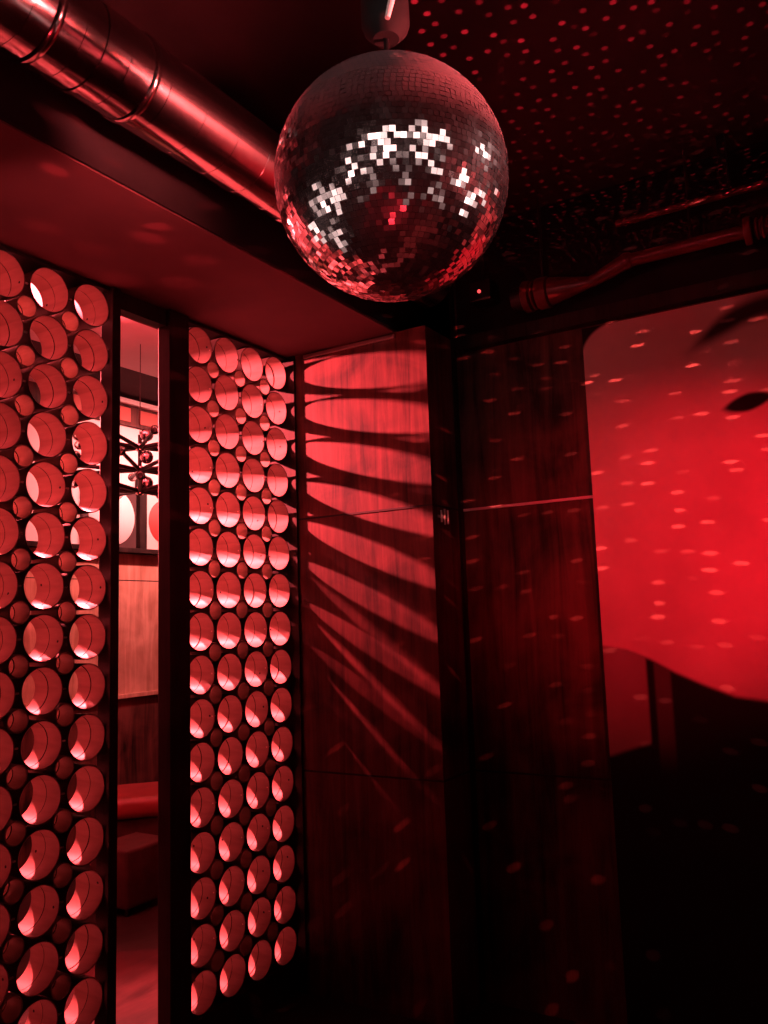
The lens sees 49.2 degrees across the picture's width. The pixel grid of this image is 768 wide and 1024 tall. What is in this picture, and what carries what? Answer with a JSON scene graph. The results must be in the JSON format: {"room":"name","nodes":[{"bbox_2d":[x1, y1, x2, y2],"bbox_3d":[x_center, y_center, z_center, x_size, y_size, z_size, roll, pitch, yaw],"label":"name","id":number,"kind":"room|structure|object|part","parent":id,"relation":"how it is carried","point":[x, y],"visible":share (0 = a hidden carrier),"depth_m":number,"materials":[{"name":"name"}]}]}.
{"room":"entertainment venue","nodes":[
{"label":"entertainment venue","id":0,"kind":"room"},
{"bbox_2d":[26,419,157,555],"bbox_3d":[-3.629,0.508,3.711,0.100,3.380,8.600,-6,-9,31],"label":"wall","id":1,"kind":"structure","parent":0,"point":[131,433],"depth_m":6.09,"materials":[{"name":"white paint"}]},
{"bbox_2d":[18,694,157,868],"bbox_3d":[-1.948,1.904,6.122,0.022,1.112,2.300,-6,-9,31],"label":"wall panel","id":2,"kind":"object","parent":1,"relation":"attached to","point":[137,716],"depth_m":6.22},
{"bbox_2d":[22,548,157,704],"bbox_3d":[-1.980,0.830,6.258,0.030,1.042,2.300,-6,-9,31],"label":"wall panel","id":3,"kind":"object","parent":1,"relation":"attached to","point":[138,600],"depth_m":6.34,"materials":[{"name":"brown wood"}]},
{"bbox_2d":[25,690,157,707],"bbox_3d":[-1.954,1.363,6.184,0.050,0.032,2.300,-6,-9,31],"label":"trim","id":4,"kind":"structure","parent":1,"relation":"attached to","point":[153,692],"depth_m":6.30,"materials":[{"name":"brown wood"}]},
{"bbox_2d":[26,540,157,555],"bbox_3d":[-1.969,0.288,6.309,0.100,0.035,2.300,-6,-9,31],"label":"trim","id":5,"kind":"structure","parent":1,"relation":"attached to","point":[32,544],"depth_m":6.31,"materials":[{"name":"brown wood"}]},
{"bbox_2d":[80,494,135,547],"bbox_3d":[-2.056,0.034,6.272,0.038,0.455,0.500,-6,-9,31],"label":"picture","id":6,"kind":"object","parent":5,"relation":"on","point":[127,503],"visible":0.3,"depth_m":6.39,"materials":[{"name":"white paint"}]},
{"bbox_2d":[147,495,157,549],"bbox_3d":[-1.757,0.086,6.754,0.042,0.455,0.440,-6,-9,31],"label":"picture","id":7,"kind":"object","parent":5,"relation":"on","point":[152,501],"visible":0.17,"depth_m":6.61,"materials":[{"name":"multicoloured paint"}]},
{"bbox_2d":[26,577,157,581],"bbox_3d":[-1.979,0.512,6.291,0.001,0.007,2.300,-6,-9,31],"label":"trim","id":8,"kind":"structure","parent":1,"relation":"attached to","point":[26,577],"depth_m":6.37,"materials":[{"name":"black"}]},
{"bbox_2d":[29,381,157,429],"bbox_3d":[-2.032,-0.753,6.460,0.034,0.152,2.300,-6,-9,31],"label":"trim","id":9,"kind":"structure","parent":1,"relation":"attached to","point":[34,389],"depth_m":6.51,"materials":[{"name":"brown wood"}]},
{"bbox_2d":[29,376,157,412],"bbox_3d":[-2.012,-0.852,6.458,0.090,0.037,2.300,-6,-9,31],"label":"trim","id":10,"kind":"structure","parent":1,"relation":"attached to","point":[125,401],"depth_m":6.53,"materials":[{"name":"white paint"}]},
{"bbox_2d":[73,394,130,421],"bbox_3d":[-2.109,-0.776,6.292,0.009,0.110,0.530,-6,-9,31],"label":"trim","id":11,"kind":"structure","parent":1,"relation":"attached to","point":[125,413],"depth_m":6.44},
{"bbox_2d":[135,476,146,548],"bbox_3d":[-1.892,0.001,6.528,0.060,0.575,0.070,-6,-9,31],"label":"trim","id":12,"kind":"structure","parent":1,"relation":"attached to","point":[141,501],"depth_m":6.50,"materials":[{"name":"brown wood"}]},
{"bbox_2d":[139,411,157,426],"bbox_3d":[-1.786,-0.720,6.817,0.009,0.110,0.530,-6,-9,31],"label":"trim","id":13,"kind":"structure","parent":1,"relation":"attached to","point":[147,419],"depth_m":6.66,"materials":[{"name":"paint"}]},
{"bbox_2d":[0,120,394,357],"bbox_3d":[-1.827,-1.283,1.487,0.800,0.516,6.382,-6,-9,31],"label":"ceiling","id":14,"kind":"structure","parent":0,"point":[56,209],"depth_m":2.88,"materials":[{"name":"paint"}]},
{"bbox_2d":[121,292,165,327],"bbox_3d":[-0.957,-0.788,3.269,0.045,0.067,0.246,-6,-9,31],"label":"trim","id":15,"kind":"structure","parent":14,"relation":"attached to","point":[134,308],"depth_m":3.27,"materials":[{"name":"black wood"}]},
{"bbox_2d":[7,864,583,1023],"bbox_3d":[-0.076,1.844,1.381,8.300,0.100,8.600,-6,-9,31],"label":"floor","id":16,"kind":"structure","parent":0,"point":[137,934],"depth_m":3.60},
{"bbox_2d":[0,244,120,1023],"bbox_3d":[-1.222,0.554,2.667,0.172,2.862,0.806,-6,-9,31],"label":"screen","id":17,"kind":"object","parent":16,"relation":"on","point":[45,986],"visible":1,"depth_m":2.84,"materials":[{"name":"brown wood"}]},
{"bbox_2d":[89,832,157,916],"bbox_3d":[-1.477,2.111,4.902,0.320,0.360,0.360,-6,-9,31],"label":"stool","id":18,"kind":"object","parent":16,"relation":"on","point":[137,853],"visible":0.58,"depth_m":4.76,"materials":[{"name":"fabric"}]},
{"bbox_3d":[-1.442,2.243,4.702,0.028,0.045,0.028,-6,-9,31],"label":"leg","id":19,"kind":"part","parent":18,"relation":"part of","materials":[{"name":"black metal"}]},
{"bbox_2d":[117,781,157,837],"bbox_3d":[-1.458,2.153,5.782,0.900,0.500,0.600,0,-8,-17],"label":"lounge seat","id":20,"kind":"object","parent":16,"relation":"on","point":[137,803],"visible":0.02,"depth_m":5.48,"materials":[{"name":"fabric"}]},
{"bbox_2d":[117,781,157,819],"bbox_3d":[-1.464,1.972,5.806,0.900,0.135,0.600,0,-8,-17],"label":"seat cushion","id":21,"kind":"object","parent":20,"relation":"on","point":[135,801],"depth_m":5.49,"materials":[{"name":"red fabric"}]},
{"bbox_3d":[-1.459,2.199,5.786,0.840,0.310,0.540,0,-8,-17],"label":"seat","id":22,"kind":"part","parent":20,"relation":"part of","materials":[{"name":"fabric"}]},
{"bbox_2d":[158,309,307,1023],"bbox_3d":[-0.667,0.648,3.545,0.198,2.862,0.786,-6,-9,31],"label":"screen","id":23,"kind":"object","parent":16,"relation":"on","point":[232,919],"visible":1,"depth_m":3.52,"materials":[{"name":"plastic"},{"name":"black stained timber"}]},
{"bbox_2d":[3,0,767,405],"bbox_3d":[-0.193,-1.596,1.823,8.300,0.120,8.600,-6,-9,31],"label":"ceiling","id":24,"kind":"structure","parent":0,"point":[584,96],"depth_m":2.75,"materials":[{"name":"black paint"}]},
{"bbox_2d":[72,344,157,498],"bbox_3d":[-1.519,-0.575,5.187,0.918,0.960,0.920,-6,-9,31],"label":"chandelier","id":25,"kind":"object","parent":24,"relation":"hanging from","point":[145,484],"visible":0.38,"depth_m":5.11,"materials":[{"name":"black metal"}]},
{"bbox_3d":[-1.835,-0.169,4.965,0.056,0.056,0.055,-6,-9,31],"label":"globe","id":26,"kind":"part","parent":25,"relation":"part of","materials":[{"name":"clear glass"}]},
{"bbox_3d":[-1.884,-0.412,5.177,0.056,0.056,0.055,-6,-9,31],"label":"globe","id":27,"kind":"part","parent":25,"relation":"part of","materials":[{"name":"clear glass"}]},
{"bbox_3d":[-1.724,-0.270,5.099,0.422,0.054,0.026,0,-7,-12],"label":"arm","id":28,"kind":"part","parent":25,"relation":"part of"},
{"bbox_3d":[-1.703,-0.251,5.254,0.422,0.054,0.025,-6,-8,27],"label":"arm","id":29,"kind":"part","parent":25,"relation":"part of"},
{"bbox_3d":[-1.481,-0.344,4.715,0.056,0.056,0.055,-6,-9,31],"label":"globe","id":30,"kind":"part","parent":25,"relation":"part of","materials":[{"name":"clear glass"}]},
{"bbox_3d":[-1.673,-0.148,5.043,0.211,0.053,0.318,-6,-9,31],"label":"arm","id":31,"kind":"part","parent":25,"relation":"part of"},
{"bbox_3d":[-1.615,-0.118,5.290,0.026,0.053,0.362,4,-9,-37],"label":"arm","id":32,"kind":"part","parent":25,"relation":"part of"},
{"bbox_3d":[-1.660,-0.421,5.042,0.362,0.054,0.025,4,-9,-39],"label":"arm","id":33,"kind":"part","parent":25,"relation":"part of"},
{"bbox_3d":[-1.639,-0.290,4.967,0.026,0.053,0.422,-7,-9,37],"label":"arm","id":34,"kind":"part","parent":25,"relation":"part of"},
{"bbox_3d":[-1.574,-0.163,4.950,0.026,0.054,0.362,-5,-8,23],"label":"arm","id":35,"kind":"part","parent":25,"relation":"part of"},
{"bbox_3d":[-1.544,-0.434,4.973,0.145,0.054,0.347,-6,-9,31],"label":"arm","id":36,"kind":"part","parent":25,"relation":"part of"},
{"bbox_3d":[-1.489,-0.301,4.921,0.026,0.053,0.422,-2,-7,-3],"label":"arm","id":37,"kind":"part","parent":25,"relation":"part of"},
{"bbox_3d":[-1.669,-0.230,5.553,0.056,0.056,0.055,-6,-9,31],"label":"globe","id":38,"kind":"part","parent":25,"relation":"part of","materials":[{"name":"clear glass"}]},
{"bbox_3d":[-1.510,-0.575,5.188,0.024,0.960,0.023,-6,-9,31],"label":"stem","id":39,"kind":"part","parent":25,"relation":"part of","materials":[{"name":"metal"}]},
{"bbox_3d":[-1.437,-0.169,4.943,0.025,0.054,0.362,0,-8,-17],"label":"arm","id":40,"kind":"part","parent":25,"relation":"part of"},
{"bbox_3d":[-1.388,-0.208,4.773,0.056,0.056,0.055,-6,-9,31],"label":"globe","id":41,"kind":"part","parent":25,"relation":"part of","materials":[{"name":"clear glass"}]},
{"bbox_3d":[-1.410,-0.436,4.992,0.025,0.054,0.362,2,-8,-28],"label":"arm","id":42,"kind":"part","parent":25,"relation":"part of"},
{"bbox_3d":[-1.457,-0.335,5.144,0.080,0.080,0.080,-6,-9,31],"label":"globe","id":43,"kind":"part","parent":25,"relation":"part of","materials":[{"name":"glass"}]},
{"bbox_3d":[-1.462,-0.474,5.161,0.080,0.080,0.080,-6,-9,31],"label":"globe","id":44,"kind":"part","parent":25,"relation":"part of","materials":[{"name":"glass"}]},
{"bbox_3d":[-1.452,-0.176,5.123,0.080,0.080,0.080,-6,-9,31],"label":"globe","id":45,"kind":"part","parent":25,"relation":"part of","materials":[{"name":"glass"}]},
{"bbox_3d":[-1.345,-0.298,4.981,0.026,0.053,0.422,5,-10,-42],"label":"arm","id":46,"kind":"part","parent":25,"relation":"part of"},
{"bbox_3d":[-1.328,-0.162,5.024,0.362,0.054,0.025,-7,-9,33],"label":"arm","id":47,"kind":"part","parent":25,"relation":"part of"},
{"bbox_3d":[-1.319,-0.426,5.094,0.362,0.054,0.026,-5,-8,21],"label":"arm","id":48,"kind":"part","parent":25,"relation":"part of"},
{"bbox_3d":[-1.297,-0.146,5.155,0.298,0.054,0.240,-6,-9,31],"label":"arm","id":49,"kind":"part","parent":25,"relation":"part of"},
{"bbox_3d":[-1.482,-0.118,5.330,0.026,0.054,0.362,-2,-7,4],"label":"arm","id":50,"kind":"part","parent":25,"relation":"part of"},
{"bbox_3d":[-1.272,-0.283,5.120,0.393,0.053,0.193,-6,-9,31],"label":"arm","id":51,"kind":"part","parent":25,"relation":"part of"},
{"bbox_3d":[-1.323,-0.475,4.838,0.056,0.056,0.055,-6,-9,31],"label":"globe","id":52,"kind":"part","parent":25,"relation":"part of","materials":[{"name":"glass"}]},
{"bbox_2d":[0,0,451,307],"bbox_3d":[-1.369,-1.375,1.096,0.240,0.464,5.976,-6,-9,31],"label":"air duct","id":53,"kind":"object","parent":24,"relation":"hanging from","point":[88,51],"visible":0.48,"depth_m":2.15,"materials":[{"name":"metal"}]},
{"bbox_2d":[361,0,409,47],"bbox_3d":[-0.003,-1.308,1.933,0.141,0.475,0.140,-6,-9,31],"label":"motor","id":54,"kind":"object","parent":24,"relation":"attached to","point":[380,19],"visible":0.95,"depth_m":1.87,"materials":[{"name":"silver paint"}]},
{"bbox_2d":[274,38,508,301],"bbox_3d":[0.015,-0.775,1.865,0.516,0.603,0.516,4,-9,-37],"label":"ball","id":55,"kind":"object","parent":24,"relation":"hanging from","point":[391,171],"visible":1,"depth_m":1.67,"materials":[{"name":"silver tile"}]},
{"bbox_2d":[469,254,498,308],"bbox_3d":[0.432,-1.123,3.704,0.100,0.420,0.110,-6,-9,31],"label":"indicator light","id":56,"kind":"object","parent":24,"relation":"attached to","point":[484,293],"visible":0.94,"depth_m":3.66,"materials":[{"name":"red"}]},
{"bbox_3d":[0.433,-1.166,3.714,0.016,0.332,0.015,-6,-9,31],"label":"stem","id":57,"kind":"part","parent":56,"relation":"part of","materials":[{"name":"black metal"}]},
{"bbox_2d":[509,148,767,312],"bbox_3d":[2.418,-1.301,2.484,4.385,0.511,0.132,-6,-9,31],"label":"ceiling pipe","id":58,"kind":"object","parent":24,"relation":"hanging from","point":[542,293],"visible":1,"depth_m":3.34,"materials":[{"name":"black metal"}]},
{"bbox_3d":[0.662,-1.163,3.549,0.012,0.395,0.011,-6,-9,31],"label":"hanger rod","id":59,"kind":"part","parent":58,"relation":"part of","materials":[{"name":"black metal"}]},
{"bbox_3d":[1.174,-1.220,3.241,0.012,0.395,0.011,-6,-9,31],"label":"hanger rod","id":60,"kind":"part","parent":58,"relation":"part of","materials":[{"name":"black metal"}]},
{"bbox_2d":[615,134,767,226],"bbox_3d":[2.608,-1.455,2.384,3.930,0.244,0.040,-6,-9,31],"label":"conduit","id":61,"kind":"object","parent":24,"relation":"attached to","point":[726,192],"visible":1,"depth_m":3.18,"materials":[{"name":"black metal"}]},
{"bbox_2d":[295,325,479,1023],"bbox_3d":[0.029,0.663,3.860,0.752,2.864,0.474,-6,-9,31],"label":"wall","id":62,"kind":"structure","parent":0,"point":[391,916],"depth_m":3.62,"materials":[{"name":"brown wood"}]},
{"bbox_2d":[0,53,423,331],"bbox_3d":[-1.482,-1.324,1.279,0.008,0.510,6.382,-6,-9,31],"label":"ceiling beam","id":63,"kind":"structure","parent":62,"relation":"attached to","point":[29,103],"depth_m":2.53,"materials":[{"name":"black paint"}]},
{"bbox_2d":[303,334,394,358],"bbox_3d":[-0.169,-0.757,3.847,0.500,0.018,0.012,-6,-9,31],"label":"trim","id":64,"kind":"structure","parent":62,"relation":"attached to","point":[391,336],"depth_m":3.84,"materials":[{"name":"wood"}]},
{"bbox_2d":[298,504,431,520],"bbox_3d":[-0.117,0.004,3.740,0.753,0.008,0.004,-6,-9,31],"label":"trim","id":65,"kind":"structure","parent":62,"relation":"attached to","point":[424,504],"depth_m":3.71,"materials":[{"name":"black wood"}]},
{"bbox_2d":[303,769,443,782],"bbox_3d":[-0.079,1.130,3.595,0.753,0.008,0.004,-6,-9,31],"label":"trim","id":66,"kind":"structure","parent":62,"relation":"attached to","point":[354,774],"depth_m":3.56,"materials":[{"name":"black wood"}]},
{"bbox_2d":[438,509,448,524],"bbox_3d":[0.260,0.021,3.614,0.016,0.068,0.095,-6,-9,31],"label":"wall fitting","id":67,"kind":"object","parent":62,"relation":"attached to","point":[441,516],"visible":1,"depth_m":3.61,"materials":[{"name":"metal"}]},
{"bbox_2d":[432,504,458,510],"bbox_3d":[0.276,-0.019,3.661,0.004,0.008,0.269,-6,-9,31],"label":"trim","id":68,"kind":"structure","parent":62,"relation":"attached to","point":[432,504],"depth_m":3.65,"materials":[{"name":"black"}]},
{"bbox_2d":[444,770,469,782],"bbox_3d":[0.314,1.106,3.517,0.004,0.008,0.269,-6,-9,31],"label":"trim","id":69,"kind":"structure","parent":62,"relation":"attached to","point":[464,773],"depth_m":3.50,"materials":[{"name":"black"}]},
{"bbox_2d":[448,284,485,1003],"bbox_3d":[0.358,0.373,3.713,0.013,3.380,0.030,-6,-9,31],"label":"trim","id":70,"kind":"structure","parent":62,"relation":"attached to","point":[451,291],"depth_m":3.67,"materials":[{"name":"black metal"}]},
{"bbox_2d":[453,282,767,1023],"bbox_3d":[2.452,0.150,2.526,4.846,3.380,0.100,-6,-9,31],"label":"wall","id":71,"kind":"structure","parent":0,"point":[552,934],"depth_m":3.52,"materials":[{"name":"brown wood"}]},
{"bbox_2d":[463,495,592,511],"bbox_3d":[0.612,-0.035,3.614,0.595,0.012,0.010,-6,-9,31],"label":"trim","id":72,"kind":"structure","parent":71,"relation":"attached to","point":[590,496],"depth_m":3.60,"materials":[{"name":"wood"}]},
{"bbox_2d":[476,769,610,780],"bbox_3d":[0.651,1.089,3.472,0.595,0.008,0.004,-6,-9,31],"label":"trim","id":73,"kind":"structure","parent":71,"relation":"attached to","point":[477,770],"depth_m":3.46,"materials":[{"name":"black wood"}]},
{"bbox_2d":[454,268,767,353],"bbox_3d":[2.387,-0.988,2.600,4.817,0.060,0.050,-6,-9,31],"label":"trim","id":74,"kind":"structure","parent":71,"relation":"attached to","point":[758,279],"depth_m":3.44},
{"bbox_2d":[455,140,767,336],"bbox_3d":[2.387,-1.274,2.653,4.817,0.520,0.012,-6,-9,31],"label":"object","id":75,"kind":"structure","parent":71,"relation":"attached to","point":[581,236],"depth_m":3.48,"materials":[{"name":"black paint"}]},
{"bbox_2d":[582,290,767,1023],"bbox_3d":[2.350,0.448,2.485,3.434,2.786,0.022,-6,-9,31],"label":"mural panel","id":76,"kind":"object","parent":71,"relation":"attached to","point":[677,399],"visible":1,"depth_m":3.20,"materials":[{"name":"paint"}]}
]}

